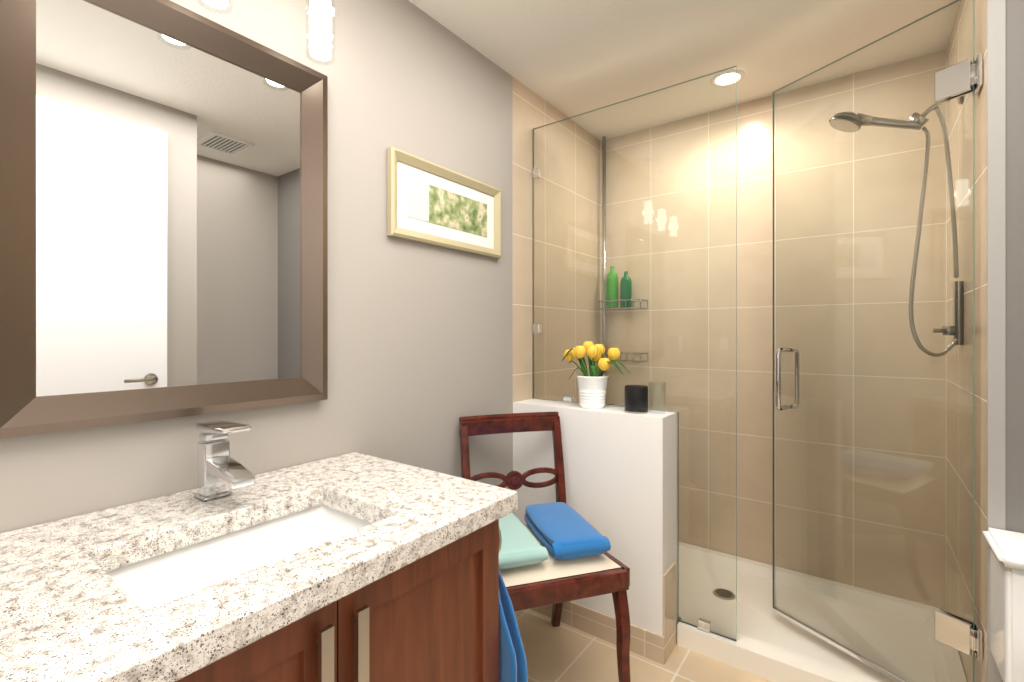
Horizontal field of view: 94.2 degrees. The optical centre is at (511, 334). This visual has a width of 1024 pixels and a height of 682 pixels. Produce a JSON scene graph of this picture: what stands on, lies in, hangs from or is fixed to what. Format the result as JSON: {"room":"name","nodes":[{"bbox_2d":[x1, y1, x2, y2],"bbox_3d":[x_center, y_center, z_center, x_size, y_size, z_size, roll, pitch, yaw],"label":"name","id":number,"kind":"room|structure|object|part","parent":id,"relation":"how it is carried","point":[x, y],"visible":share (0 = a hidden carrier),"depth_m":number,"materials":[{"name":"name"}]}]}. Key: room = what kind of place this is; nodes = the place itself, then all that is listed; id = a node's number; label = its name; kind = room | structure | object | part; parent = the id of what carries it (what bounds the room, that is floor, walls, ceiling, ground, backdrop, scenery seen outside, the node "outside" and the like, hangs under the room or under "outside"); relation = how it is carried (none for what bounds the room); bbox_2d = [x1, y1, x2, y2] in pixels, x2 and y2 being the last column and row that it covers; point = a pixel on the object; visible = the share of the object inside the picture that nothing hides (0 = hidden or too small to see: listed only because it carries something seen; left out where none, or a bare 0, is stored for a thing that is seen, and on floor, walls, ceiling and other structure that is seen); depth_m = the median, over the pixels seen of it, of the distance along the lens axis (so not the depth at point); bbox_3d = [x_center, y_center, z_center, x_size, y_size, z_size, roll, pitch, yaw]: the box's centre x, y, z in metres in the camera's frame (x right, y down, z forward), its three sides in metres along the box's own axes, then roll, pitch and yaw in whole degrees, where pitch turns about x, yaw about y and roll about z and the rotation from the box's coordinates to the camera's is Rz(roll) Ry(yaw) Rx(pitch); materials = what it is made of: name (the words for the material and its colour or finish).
{"room":"bathroom","nodes":[
{"label":"bathroom","id":0,"kind":"room"},
{"bbox_2d":[0,0,512,586],"bbox_3d":[-0.948,0.018,0.988,0.100,2.405,3.055,0,0,37],"label":"wall","id":1,"kind":"structure","parent":0,"point":[420,350],"depth_m":1.58,"materials":[{"name":"grey paint"}]},
{"bbox_2d":[0,0,327,438],"bbox_3d":[-0.753,-0.285,1.133,0.036,0.950,0.680,0,0,37],"label":"mirror","id":2,"kind":"object","parent":1,"relation":"attached to","point":[163,209],"visible":0.97,"depth_m":1.07,"materials":[{"name":"brown mirror"}]},
{"bbox_2d":[196,0,232,13],"bbox_3d":[-0.669,-0.965,1.070,0.072,0.440,0.072,0,0,37],"label":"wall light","id":3,"kind":"object","parent":1,"relation":"attached to","point":[220,4],"visible":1,"depth_m":1.08,"materials":[{"name":"white glass"}]},
{"bbox_2d":[306,0,334,64],"bbox_3d":[-0.514,-0.965,1.279,0.072,0.440,0.072,0,0,37],"label":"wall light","id":4,"kind":"object","parent":1,"relation":"attached to","point":[320,36],"visible":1,"depth_m":1.26,"materials":[{"name":"white glass"}]},
{"bbox_2d":[387,146,500,258],"bbox_3d":[-0.233,-0.484,1.842,0.026,0.298,0.600,0,0,37],"label":"picture frame","id":5,"kind":"object","parent":1,"relation":"attached to","point":[430,203],"visible":0.96,"depth_m":1.80,"materials":[{"name":"beige"}]},
{"bbox_2d":[513,77,600,401],"bbox_3d":[0.262,0.018,2.617,0.100,2.405,1.005,0,0,37],"label":"tiled wall","id":6,"kind":"structure","parent":0,"point":[532,110],"depth_m":2.46,"materials":[{"name":"beige tile"}]},
{"bbox_2d":[513,398,678,639],"bbox_3d":[0.338,0.765,2.053,0.693,0.910,0.190,0,0,37],"label":"wall","id":7,"kind":"structure","parent":0,"point":[621,473],"depth_m":1.88,"materials":[{"name":"white paint"}]},
{"bbox_2d":[514,562,675,664],"bbox_3d":[0.323,1.058,2.025,0.701,0.325,0.142,0,0,37],"label":"tile","id":8,"kind":"structure","parent":7,"relation":"attached to","point":[658,648],"depth_m":1.84,"materials":[{"name":"beige tile"}]},
{"bbox_2d":[562,341,629,408],"bbox_3d":[0.348,0.169,2.025,0.311,0.281,0.135,0,0,37],"label":"flower pot","id":9,"kind":"object","parent":7,"relation":"on","point":[592,385],"visible":1,"depth_m":1.99,"materials":[{"name":"white ceramic"}]},
{"bbox_3d":[0.342,0.241,2.029,0.135,0.136,0.135,0,0,37],"label":"pot","id":10,"kind":"part","parent":9,"relation":"part of","materials":[{"name":"white ceramic"}]},
{"bbox_2d":[624,385,647,413],"bbox_3d":[0.500,0.257,1.914,0.094,0.104,0.094,0,0,37],"label":"speaker","id":11,"kind":"object","parent":7,"relation":"on","point":[636,399],"visible":1,"depth_m":1.88},
{"bbox_2d":[649,382,665,413],"bbox_3d":[0.577,0.249,1.889,0.067,0.120,0.067,0,0,37],"label":"tumbler","id":12,"kind":"object","parent":7,"relation":"on","point":[657,397],"visible":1,"depth_m":1.89,"materials":[{"name":"clear glass"}]},
{"bbox_2d":[514,609,771,681],"bbox_3d":[0.295,1.245,0.690,2.450,0.050,4.060,0,0,37],"label":"floor","id":13,"kind":"structure","parent":0,"point":[562,652],"depth_m":1.77,"materials":[{"name":"tile"}]},
{"bbox_2d":[184,524,498,681],"bbox_3d":[-0.898,0.818,0.450,0.616,0.805,2.150,0,0,37],"label":"bathroom vanity","id":14,"kind":"object","parent":13,"relation":"on","point":[437,619],"depth_m":0.92,"materials":[{"name":"brown wood"}]},
{"bbox_2d":[0,452,517,681],"bbox_3d":[-0.886,0.393,0.449,0.638,0.045,2.164,0,0,37],"label":"countertop","id":15,"kind":"structure","parent":14,"relation":"on","point":[63,618],"depth_m":0.77,"materials":[{"name":"white stone"}]},
{"bbox_2d":[194,420,254,501],"bbox_3d":[-0.635,0.283,1.055,0.180,0.171,0.062,0,0,37],"label":"faucet","id":16,"kind":"object","parent":15,"relation":"on","point":[221,472],"visible":0.98,"depth_m":1.06,"materials":[{"name":"silver metal"}]},
{"bbox_2d":[100,496,379,607],"bbox_3d":[-0.480,0.477,0.901,0.351,0.148,0.501,0,0,37],"label":"sink","id":17,"kind":"object","parent":15,"relation":"in","point":[151,576],"depth_m":0.99,"materials":[{"name":"white ceramic"}]},
{"bbox_2d":[499,527,527,681],"bbox_3d":[-0.086,0.756,1.226,0.272,0.667,0.063,0,0,37],"label":"hand towel","id":18,"kind":"object","parent":14,"relation":"hanging from","point":[512,662],"visible":0.19,"depth_m":1.17,"materials":[{"name":"blue fabric"}]},
{"bbox_2d":[459,412,630,681],"bbox_3d":[0.079,0.773,1.670,0.499,0.904,0.606,0,0,-18],"label":"chair","id":19,"kind":"object","parent":13,"relation":"on","point":[609,576],"visible":0.62,"depth_m":1.52,"materials":[{"name":"brown wood"}]},
{"bbox_2d":[499,513,547,569],"bbox_3d":[-0.029,0.687,1.626,0.178,0.052,0.371,0,0,-18],"label":"towel","id":20,"kind":"object","parent":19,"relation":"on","point":[521,546],"visible":0.5,"depth_m":1.49,"materials":[{"name":"teal fabric"}]},
{"bbox_2d":[524,502,610,559],"bbox_3d":[0.175,0.683,1.687,0.193,0.059,0.372,0,0,-16],"label":"towel","id":21,"kind":"object","parent":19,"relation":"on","point":[562,531],"visible":1,"depth_m":1.59,"materials":[{"name":"blue fabric"}]},
{"bbox_2d":[677,542,966,681],"bbox_3d":[0.942,1.180,2.133,1.566,0.080,0.768,0,0,37],"label":"shower tray","id":22,"kind":"object","parent":13,"relation":"on","point":[769,644],"visible":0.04,"depth_m":1.92,"materials":[{"name":"white ceramic"}]},
{"bbox_2d":[599,136,647,405],"bbox_3d":[0.630,-0.022,2.743,0.273,2.322,0.121,0,0,37],"label":"pole","id":23,"kind":"object","parent":22,"relation":"on","point":[613,277],"depth_m":2.76,"materials":[{"name":"silver metal"}]},
{"bbox_2d":[532,66,736,640],"bbox_3d":[0.470,0.069,2.043,0.912,2.139,0.024,0,0,37],"label":"glass","id":24,"kind":"object","parent":22,"relation":"on","point":[704,625],"visible":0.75,"depth_m":1.93,"materials":[{"name":"clear glass"}]},
{"bbox_2d":[982,527,1023,681],"bbox_3d":[1.258,0.870,0.876,0.465,0.700,0.718,0,0,37],"label":"toilet","id":25,"kind":"object","parent":13,"relation":"on","point":[1006,598],"visible":1,"depth_m":1.15,"materials":[{"name":"white ceramic"}]},
{"bbox_2d":[409,0,959,140],"bbox_3d":[0.295,-1.210,0.690,2.450,0.050,4.060,0,0,37],"label":"ceiling","id":26,"kind":"structure","parent":0,"point":[569,58],"depth_m":1.94,"materials":[{"name":"white paint"}]},
{"bbox_2d":[710,68,745,86],"bbox_3d":[0.992,-1.179,2.191,0.150,0.009,0.150,0,0,37],"label":"recessed light","id":27,"kind":"object","parent":26,"relation":"in","point":[741,73],"visible":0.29,"depth_m":2.18,"materials":[{"name":"white paint"}]},
{"bbox_2d":[601,49,946,609],"bbox_3d":[1.254,0.018,2.444,1.700,2.405,0.100,0,0,37],"label":"tiled wall","id":28,"kind":"structure","parent":0,"point":[754,330],"depth_m":2.29,"materials":[{"name":"beige tile"}]},
{"bbox_2d":[947,0,986,681],"bbox_3d":[1.599,0.018,1.599,0.120,2.405,0.845,0,0,37],"label":"tiled wall","id":29,"kind":"structure","parent":0,"point":[980,332],"depth_m":1.55,"materials":[{"name":"beige tile"}]},
{"bbox_2d":[829,96,962,356],"bbox_3d":[1.402,-0.392,1.760,0.384,0.937,0.111,0,0,37],"label":"shower head","id":30,"kind":"object","parent":29,"relation":"attached to","point":[956,305],"depth_m":1.69},
{"bbox_2d":[972,53,982,661],"bbox_3d":[1.363,0.065,1.395,0.010,1.740,0.085,0,0,37],"label":"door hinge","id":31,"kind":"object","parent":29,"relation":"attached to","point":[978,85],"depth_m":1.36,"materials":[{"name":"silver metal"}]},
{"bbox_2d":[773,0,974,681],"bbox_3d":[1.214,0.064,1.677,0.010,2.128,0.633,0,0,-25],"label":"shower door","id":32,"kind":"structure","parent":31,"relation":"attached to","point":[775,603],"depth_m":1.64,"materials":[{"name":"clear glass"}]},
{"bbox_2d":[773,59,975,681],"bbox_3d":[1.215,0.167,1.673,0.135,1.943,0.640,0,0,-25],"label":"hardware piece","id":33,"kind":"object","parent":32,"relation":"attached to","point":[956,631],"visible":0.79,"depth_m":1.44,"materials":[{"name":"silver metal"}]},
{"bbox_2d":[987,0,1005,681],"bbox_3d":[1.306,0.018,1.284,0.034,2.405,0.010,0,0,37],"label":"trim","id":34,"kind":"structure","parent":29,"relation":"attached to","point":[996,264],"depth_m":1.28,"materials":[{"name":"grey"}]},
{"bbox_2d":[1006,0,1023,532],"bbox_3d":[1.357,0.018,1.248,0.090,2.405,0.008,0,0,37],"label":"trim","id":35,"kind":"structure","parent":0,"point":[1014,265],"depth_m":1.26,"materials":[{"name":"grey paint"}]}
]}

